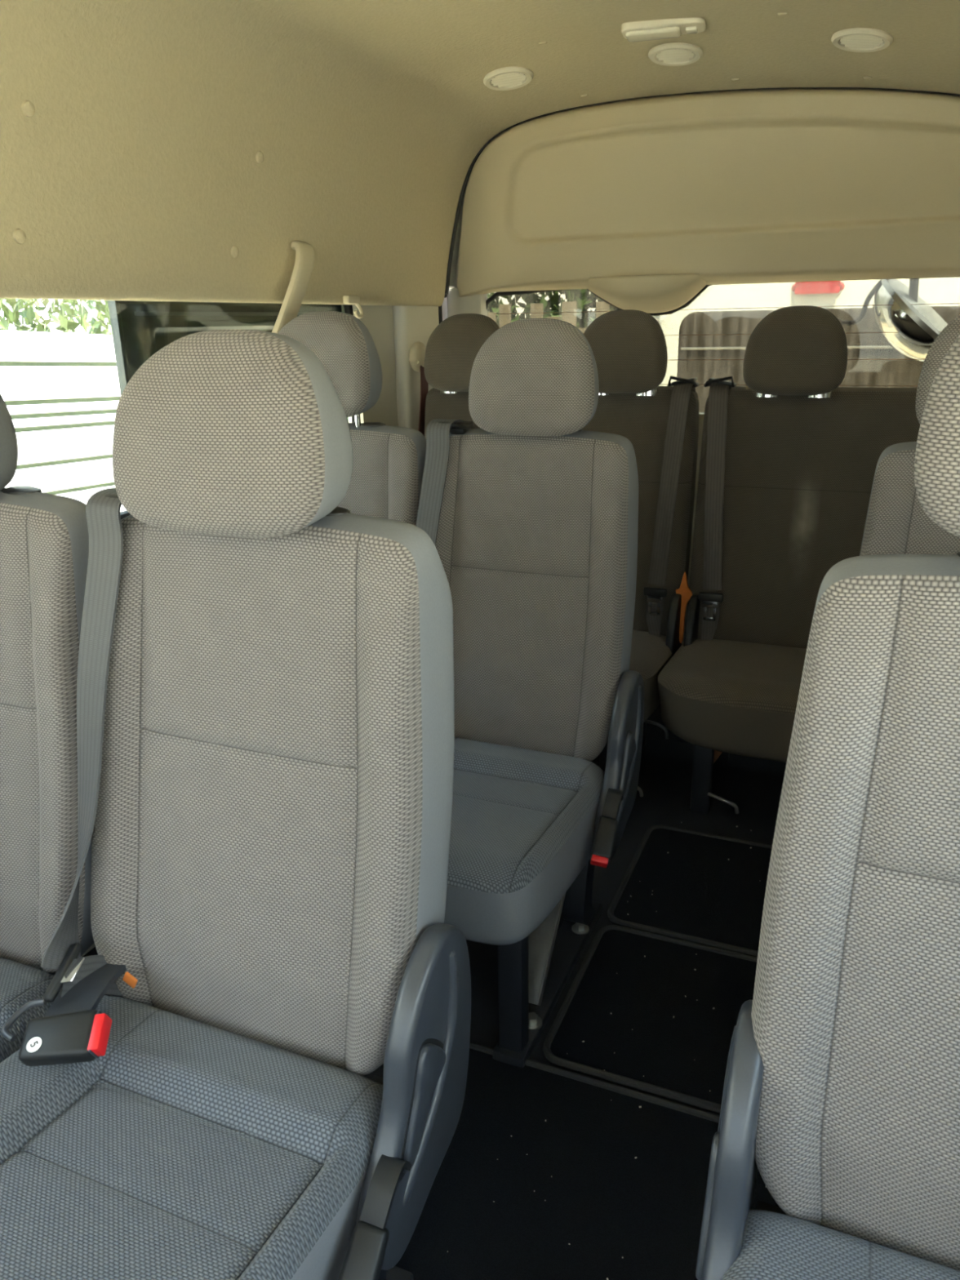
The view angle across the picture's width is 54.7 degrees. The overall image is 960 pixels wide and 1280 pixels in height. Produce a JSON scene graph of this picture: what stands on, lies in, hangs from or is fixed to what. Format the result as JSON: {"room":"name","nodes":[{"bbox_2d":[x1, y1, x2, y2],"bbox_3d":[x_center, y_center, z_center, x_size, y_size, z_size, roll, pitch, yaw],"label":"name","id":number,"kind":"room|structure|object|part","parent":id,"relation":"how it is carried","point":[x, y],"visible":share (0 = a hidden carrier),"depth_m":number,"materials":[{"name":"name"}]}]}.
{"room":"vehicle interior","nodes":[
{"label":"vehicle interior","id":0,"kind":"room"},
{"bbox_2d":[80,286,452,957],"bbox_3d":[-0.848,-0.148,1.422,0.071,1.680,3.900,7,20,22],"label":"wall","id":1,"kind":"structure","parent":0,"point":[378,319],"depth_m":2.61,"materials":[{"name":"plastic"}]},
{"bbox_2d":[107,300,342,395],"bbox_3d":[-0.522,-0.617,2.217,0.045,0.498,0.935,7,20,22],"label":"window","id":2,"kind":"structure","parent":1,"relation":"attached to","point":[140,329],"depth_m":1.92,"materials":[{"name":"clear glass"}]},
{"bbox_3d":[-0.690,-0.474,1.810,0.020,0.500,0.012,7,20,22],"label":"edge post","id":3,"kind":"part","parent":2,"relation":"part of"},
{"bbox_2d":[120,304,355,519],"bbox_3d":[-0.575,-0.534,2.001,0.030,0.449,1.199,7,20,22],"label":"window","id":4,"kind":"structure","parent":1,"relation":"in","point":[348,308],"depth_m":2.44,"materials":[{"name":"clear glass"}]},
{"bbox_2d":[392,305,439,430],"bbox_3d":[-0.184,-0.790,2.768,0.050,0.500,0.230,7,20,22],"label":"trim","id":5,"kind":"structure","parent":1,"relation":"attached to","point":[411,324],"depth_m":2.68,"materials":[{"name":"plastic"}]},
{"bbox_2d":[408,342,428,435],"bbox_3d":[-0.173,-0.636,2.732,0.048,0.463,0.090,7,20,22],"label":"belt","id":6,"kind":"object","parent":1,"relation":"hanging from","point":[417,351],"visible":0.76,"depth_m":2.66,"materials":[{"name":"beige plastic"}]},
{"bbox_2d":[438,306,442,324],"bbox_3d":[-0.117,-0.841,2.865,0.019,0.430,0.014,7,20,22],"label":"trim","id":7,"kind":"structure","parent":1,"relation":"attached to","point":[440,308],"depth_m":2.81,"materials":[{"name":"black rubber"}]},
{"bbox_2d":[445,177,469,286],"bbox_3d":[-0.018,-0.679,0.863,1.748,0.509,3.800,7,20,22],"label":"trim","id":8,"kind":"structure","parent":1,"relation":"attached to","point":[456,245],"depth_m":2.86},
{"bbox_2d":[83,703,786,1115],"bbox_3d":[0.009,0.766,1.357,1.800,0.040,3.900,7,20,22],"label":"floor","id":9,"kind":"structure","parent":0,"point":[754,784],"depth_m":2.25,"materials":[{"name":"black plastic"}]},
{"bbox_2d":[0,328,471,1279],"bbox_3d":[-0.519,0.279,0.986,0.933,1.142,0.670,7,20,22],"label":"bench","id":10,"kind":"object","parent":9,"relation":"on","point":[227,701],"visible":1,"depth_m":1.01,"materials":[{"name":"fabric"}]},
{"bbox_2d":[0,956,60,1062],"bbox_3d":[-0.792,0.477,1.074,0.410,0.089,0.490,7,20,22],"label":"seat cushion","id":11,"kind":"object","parent":10,"relation":"on","point":[23,980],"depth_m":1.16,"materials":[{"name":"grey fabric"}]},
{"bbox_3d":[-0.687,0.131,1.228,0.405,0.620,0.128,7,20,22],"label":"backrest","id":12,"kind":"part","parent":10,"relation":"part of","materials":[{"name":"grey fabric"}]},
{"bbox_3d":[-0.477,0.385,1.079,0.030,0.003,0.030,-18,36,30],"label":"tongue plate","id":13,"kind":"part","parent":10,"relation":"part of","materials":[{"name":"silver metal"}]},
{"bbox_3d":[-0.417,0.430,1.012,0.003,0.022,0.044,-8,46,3],"label":"slot frame","id":14,"kind":"part","parent":10,"relation":"part of","materials":[{"name":"red plastic"}]},
{"bbox_2d":[0,995,382,1279],"bbox_3d":[-0.377,0.527,0.905,0.451,0.089,0.490,7,20,22],"label":"seat cushion","id":15,"kind":"object","parent":10,"relation":"on","point":[205,1137],"depth_m":0.95,"materials":[{"name":"grey fabric"}]},
{"bbox_3d":[-0.272,0.181,1.060,0.446,0.620,0.128,7,20,22],"label":"backrest","id":16,"kind":"part","parent":10,"relation":"part of","materials":[{"name":"grey fabric"}]},
{"bbox_3d":[-0.129,0.672,1.083,0.044,0.280,0.131,7,20,22],"label":"leg","id":17,"kind":"part","parent":10,"relation":"part of","materials":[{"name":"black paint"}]},
{"bbox_3d":[-0.197,0.868,0.972,0.055,0.024,0.460,7,20,22],"label":"floor rail","id":18,"kind":"part","parent":10,"relation":"part of","materials":[{"name":"black metal"}]},
{"bbox_3d":[-0.061,0.481,0.981,0.013,0.115,0.100,7,20,22],"label":"recliner lever","id":19,"kind":"part","parent":10,"relation":"part of","materials":[{"name":"grey plastic"}]},
{"bbox_2d":[277,311,644,1067],"bbox_3d":[-0.168,0.011,1.701,0.889,1.172,0.670,7,20,22],"label":"bench","id":20,"kind":"object","parent":9,"relation":"on","point":[530,515],"visible":0.53,"depth_m":1.73,"materials":[{"name":"fabric"}]},
{"bbox_3d":[-0.250,-0.465,1.888,0.011,0.092,0.013,7,20,22],"label":"post","id":21,"kind":"part","parent":20,"relation":"part of","materials":[{"name":"silver metal"}]},
{"bbox_3d":[-0.315,-0.119,1.940,0.405,0.620,0.128,7,20,22],"label":"backrest","id":22,"kind":"part","parent":20,"relation":"part of","materials":[{"name":"grey fabric"}]},
{"bbox_3d":[0.053,0.543,1.483,0.042,0.260,0.035,7,20,22],"label":"leg","id":23,"kind":"part","parent":20,"relation":"part of","materials":[{"name":"black paint"}]},
{"bbox_2d":[447,737,604,893],"bbox_3d":[-0.035,0.273,1.629,0.428,0.089,0.490,7,20,22],"label":"seat cushion","id":24,"kind":"object","parent":20,"relation":"on","point":[522,806],"depth_m":1.59,"materials":[{"name":"grey fabric"}]},
{"bbox_3d":[0.069,-0.073,1.784,0.423,0.620,0.128,7,20,22],"label":"backrest","id":25,"kind":"part","parent":20,"relation":"part of","materials":[{"name":"grey fabric"}]},
{"bbox_3d":[0.134,0.613,1.701,0.055,0.024,0.460,7,20,22],"label":"floor rail","id":26,"kind":"part","parent":20,"relation":"part of","materials":[{"name":"black metal"}]},
{"bbox_3d":[0.202,0.417,1.812,0.044,0.280,0.131,7,20,22],"label":"leg","id":27,"kind":"part","parent":20,"relation":"part of","materials":[{"name":"black paint"}]},
{"bbox_3d":[0.270,0.226,1.709,0.013,0.115,0.100,7,20,22],"label":"recliner lever","id":28,"kind":"part","parent":20,"relation":"part of","materials":[{"name":"grey plastic"}]},
{"bbox_2d":[424,309,699,796],"bbox_3d":[0.121,-0.255,2.468,0.800,1.170,0.579,7,20,22],"label":"bench","id":29,"kind":"object","parent":9,"relation":"on","point":[628,347],"visible":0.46,"depth_m":2.44,"materials":[{"name":"fabric"}]},
{"bbox_3d":[0.188,-0.343,2.611,0.790,0.702,0.105,7,20,22],"label":"backrest","id":30,"kind":"part","parent":29,"relation":"part of","materials":[{"name":"grey fabric"}]},
{"bbox_3d":[0.327,0.298,2.340,0.045,0.200,0.030,7,20,22],"label":"leg","id":31,"kind":"part","parent":29,"relation":"part of","materials":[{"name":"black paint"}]},
{"bbox_3d":[0.444,0.206,2.600,0.045,0.200,0.030,7,20,22],"label":"leg","id":32,"kind":"part","parent":29,"relation":"part of","materials":[{"name":"black paint"}]},
{"bbox_2d":[629,630,672,679],"bbox_3d":[0.097,0.001,2.488,0.798,0.063,0.440,7,20,22],"label":"seat cushion","id":33,"kind":"object","parent":29,"relation":"on","point":[651,650],"depth_m":2.36,"materials":[{"name":"grey fabric"}]},
{"bbox_3d":[0.462,-0.092,2.459,0.040,0.054,0.003,7,20,22],"label":"tongue plate","id":34,"kind":"part","parent":29,"relation":"part of","materials":[{"name":"silver metal"}]},
{"bbox_2d":[395,1041,824,1279],"bbox_3d":[0.196,0.881,0.927,1.073,0.013,1.041,7,20,22],"label":"floor mat","id":35,"kind":"object","parent":9,"relation":"on","point":[610,1204],"visible":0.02,"depth_m":1.29,"materials":[{"name":"black carpet"}]},
{"bbox_2d":[447,822,766,1279],"bbox_3d":[0.357,0.651,1.583,0.417,0.002,1.523,7,20,22],"label":"crumbs","id":36,"kind":"object","parent":35,"relation":"on","point":[681,822],"visible":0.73,"depth_m":1.54,"materials":[{"name":"food"}]},
{"bbox_2d":[695,334,959,1279],"bbox_3d":[0.380,0.368,0.613,0.469,1.180,0.670,7,20,22],"label":"seat","id":37,"kind":"object","parent":35,"relation":"on","point":[842,1086],"visible":1,"depth_m":0.81,"materials":[{"name":"fabric"}]},
{"bbox_3d":[0.220,0.515,0.866,0.013,0.115,0.100,7,20,22],"label":"recliner lever","id":38,"kind":"part","parent":37,"relation":"part of","materials":[{"name":"grey plastic"}]},
{"bbox_3d":[0.278,0.721,0.918,0.044,0.280,0.131,7,20,22],"label":"leg","id":39,"kind":"part","parent":37,"relation":"part of","materials":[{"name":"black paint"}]},
{"bbox_2d":[720,1209,959,1279],"bbox_3d":[0.357,0.615,0.606,0.451,0.089,0.490,7,20,22],"label":"seat cushion","id":40,"kind":"object","parent":37,"relation":"on","point":[756,1244],"depth_m":0.82,"materials":[{"name":"grey fabric"}]},
{"bbox_3d":[0.462,0.269,0.761,0.446,0.620,0.128,7,20,22],"label":"backrest","id":41,"kind":"part","parent":37,"relation":"part of","materials":[{"name":"grey fabric"}]},
{"bbox_2d":[542,924,757,1113],"bbox_3d":[0.358,0.646,1.605,0.413,0.013,0.388,7,20,22],"label":"floor mat","id":42,"kind":"object","parent":9,"relation":"on","point":[644,997],"visible":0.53,"depth_m":1.60,"materials":[{"name":"black carpet"}]},
{"bbox_2d":[607,824,772,957],"bbox_3d":[0.709,0.546,1.878,0.833,0.013,0.408,7,20,22],"label":"floor mat","id":43,"kind":"object","parent":9,"relation":"on","point":[700,895],"visible":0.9,"depth_m":1.95,"materials":[{"name":"black carpet"}]},
{"bbox_2d":[657,305,919,813],"bbox_3d":[0.886,-0.163,2.157,0.853,1.170,0.579,7,20,22],"label":"seat","id":44,"kind":"object","parent":9,"relation":"on","point":[789,457],"visible":0.69,"depth_m":2.30,"materials":[{"name":"fabric"}]},
{"bbox_2d":[675,571,692,643],"bbox_3d":[0.540,-0.086,2.468,0.044,0.195,0.018,7,20,22],"label":"cloth","id":45,"kind":"object","parent":44,"relation":"on","point":[684,590],"visible":0.97,"depth_m":2.46,"materials":[{"name":"orange fabric"}]},
{"bbox_3d":[0.540,0.323,2.253,0.045,0.200,0.030,7,20,22],"label":"leg","id":46,"kind":"part","parent":44,"relation":"part of","materials":[{"name":"black paint"}]},
{"bbox_3d":[0.596,-0.076,2.404,0.040,0.054,0.003,7,20,22],"label":"tongue plate","id":47,"kind":"part","parent":44,"relation":"part of","materials":[{"name":"silver metal"}]},
{"bbox_3d":[0.657,0.232,2.513,0.045,0.200,0.030,7,20,22],"label":"leg","id":48,"kind":"part","parent":44,"relation":"part of","materials":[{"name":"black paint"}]},
{"bbox_2d":[657,639,806,715],"bbox_3d":[0.863,0.093,2.177,0.853,0.063,0.440,7,20,22],"label":"seat cushion","id":49,"kind":"object","parent":44,"relation":"on","point":[712,677],"depth_m":2.15,"materials":[{"name":"grey fabric"}]},
{"bbox_3d":[0.954,-0.251,2.299,0.845,0.702,0.105,7,20,22],"label":"backrest","id":50,"kind":"part","parent":44,"relation":"part of","materials":[{"name":"grey fabric"}]},
{"bbox_2d":[859,315,959,555],"bbox_3d":[0.731,0.125,1.337,0.446,1.160,0.670,7,20,22],"label":"seat","id":51,"kind":"object","parent":9,"relation":"on","point":[896,522],"visible":0.12,"depth_m":1.50,"materials":[{"name":"fabric"}]},
{"bbox_3d":[0.812,0.016,1.482,0.423,0.620,0.128,7,20,22],"label":"backrest","id":52,"kind":"part","parent":51,"relation":"part of","materials":[{"name":"grey fabric"}]},
{"bbox_2d":[0,0,959,306],"bbox_3d":[-0.039,-0.617,0.831,1.733,0.533,3.590,7,20,22],"label":"ceiling","id":53,"kind":"structure","parent":0,"point":[135,174],"depth_m":1.83,"materials":[{"name":"beige fabric"}]},
{"bbox_2d":[13,228,26,244],"bbox_3d":[-0.702,-0.616,1.413,0.011,0.022,0.023,7,20,22],"label":"plug","id":54,"kind":"object","parent":53,"relation":"attached to","point":[19,235],"visible":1,"depth_m":1.41,"materials":[{"name":"beige plastic"}]},
{"bbox_2d":[21,100,35,116],"bbox_3d":[-0.665,-0.783,1.365,0.012,0.022,0.023,7,20,22],"label":"plug","id":55,"kind":"object","parent":53,"relation":"attached to","point":[28,108],"visible":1,"depth_m":1.36,"materials":[{"name":"beige plastic"}]},
{"bbox_2d":[231,245,239,257],"bbox_3d":[-0.494,-0.784,1.871,0.011,0.022,0.023,7,20,22],"label":"plug","id":56,"kind":"object","parent":53,"relation":"attached to","point":[234,251],"visible":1,"depth_m":1.87,"materials":[{"name":"beige plastic"}]},
{"bbox_2d":[255,151,263,163],"bbox_3d":[-0.441,-0.967,1.855,0.012,0.022,0.023,7,20,22],"label":"plug","id":57,"kind":"object","parent":53,"relation":"attached to","point":[260,156],"visible":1,"depth_m":1.85,"materials":[{"name":"beige plastic"}]},
{"bbox_2d":[271,240,314,333],"bbox_3d":[-0.422,-0.702,2.005,0.065,0.311,0.204,13,24,36],"label":"handle","id":58,"kind":"object","parent":53,"relation":"attached to","point":[304,252],"visible":0.63,"depth_m":1.98,"materials":[{"name":"beige plastic"}]},
{"bbox_2d":[342,295,364,318],"bbox_3d":[-0.310,-0.819,2.280,0.031,0.053,0.055,7,20,22],"label":"coat hook","id":59,"kind":"object","parent":53,"relation":"attached to","point":[349,300],"visible":0.99,"depth_m":2.27,"materials":[{"name":"beige plastic"}]},
{"bbox_2d":[483,66,533,90],"bbox_3d":[0.069,-1.355,2.238,0.122,0.029,0.121,1,19,6],"label":"ceiling vent","id":60,"kind":"object","parent":53,"relation":"in","point":[506,78],"visible":1,"depth_m":2.23,"materials":[{"name":"plastic"}]},
{"bbox_2d":[538,41,546,44],"bbox_3d":[0.137,-1.310,2.034,0.021,0.004,0.011,7,20,22],"label":"clip","id":61,"kind":"object","parent":53,"relation":"attached to","point":[541,42],"visible":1,"depth_m":2.03,"materials":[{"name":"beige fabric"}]},
{"bbox_2d":[621,17,706,42],"bbox_3d":[0.382,-1.272,1.932,0.170,0.024,0.080,4,20,16],"label":"recessed light","id":62,"kind":"object","parent":53,"relation":"in","point":[655,29],"visible":0.95,"depth_m":1.91,"materials":[{"name":"plastic"}]},
{"bbox_2d":[685,26,697,34],"bbox_3d":[0.438,-1.262,1.918,0.022,0.008,0.030,4,20,16],"label":"switch","id":63,"kind":"object","parent":62,"relation":"attached to","point":[689,29],"depth_m":1.91,"materials":[{"name":"beige plastic"}]},
{"bbox_2d":[648,42,702,66],"bbox_3d":[0.442,-1.325,2.099,0.122,0.023,0.121,15,24,39],"label":"ceiling vent","id":64,"kind":"object","parent":53,"relation":"in","point":[673,54],"visible":1,"depth_m":2.09,"materials":[{"name":"plastic"}]},
{"bbox_2d":[777,12,787,15],"bbox_3d":[0.595,-1.230,1.822,0.021,0.004,0.011,7,20,22],"label":"clip","id":65,"kind":"object","parent":53,"relation":"attached to","point":[781,13],"visible":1,"depth_m":1.82,"materials":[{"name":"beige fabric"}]},
{"bbox_2d":[831,27,893,52],"bbox_3d":[0.792,-1.245,1.924,0.121,0.028,0.122,4,19,13],"label":"ceiling vent","id":66,"kind":"object","parent":53,"relation":"in","point":[855,39],"visible":1,"depth_m":1.91,"materials":[{"name":"plastic"}]},
{"bbox_2d":[446,246,704,644],"bbox_3d":[0.732,-0.658,2.715,1.780,1.750,0.070,7,20,22],"label":"wall","id":67,"kind":"structure","parent":0,"point":[476,304],"depth_m":2.88,"materials":[{"name":"plastic"}]},
{"bbox_2d":[444,87,959,293],"bbox_3d":[0.667,-1.173,2.402,1.688,0.474,0.012,7,20,22],"label":"trim","id":68,"kind":"structure","parent":67,"relation":"attached to","point":[464,187],"depth_m":2.62,"materials":[{"name":"black rubber"}]},
{"bbox_2d":[457,88,959,313],"bbox_3d":[0.691,-1.156,2.466,1.682,0.532,0.182,7,20,22],"label":"trim panel","id":69,"kind":"object","parent":67,"relation":"attached to","point":[642,204],"visible":1,"depth_m":2.45,"materials":[{"name":"beige plastic"}]},
{"bbox_3d":[0.459,-0.981,2.635,0.352,0.100,0.094,7,20,22],"label":"wiper motor","id":70,"kind":"part","parent":69,"relation":"part of","materials":[{"name":"beige plastic"}]},
{"bbox_2d":[485,276,959,412],"bbox_3d":[0.729,-0.835,2.660,1.569,0.400,0.054,7,20,22],"label":"window","id":71,"kind":"structure","parent":67,"relation":"in","point":[707,337],"depth_m":2.62,"materials":[{"name":"clear glass"}]},
{"bbox_3d":[0.725,-0.847,2.649,1.569,0.352,0.039,7,20,22],"label":"frame","id":72,"kind":"part","parent":71,"relation":"part of","materials":[{"name":"beige plastic"}]},
{"bbox_2d":[890,292,939,345],"bbox_3d":[1.208,-0.926,2.561,0.321,0.306,0.267,-7,20,-18],"label":"mirror","id":73,"kind":"object","parent":71,"relation":"attached to","point":[908,321],"visible":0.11,"depth_m":2.47,"materials":[{"name":"silver metal"}]},
{"label":"outside","id":74,"kind":"structure","parent":0,"visible":0},
{"label":"ground","id":75,"kind":"structure","parent":74,"visible":0},
{"bbox_2d":[0,297,112,334],"bbox_3d":[-2.851,-1.122,3.881,1.118,3.106,6.505,7,20,22],"label":"foliage","id":76,"kind":"object","parent":75,"relation":"on","point":[28,313],"visible":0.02,"depth_m":4.82,"materials":[{"name":"green plant"}]},
{"bbox_2d":[0,329,125,511],"bbox_3d":[-1.976,0.056,2.402,0.055,1.934,5.003,6,20,21],"label":"fence","id":77,"kind":"object","parent":75,"relation":"on","point":[60,393],"visible":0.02,"depth_m":3.34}
]}

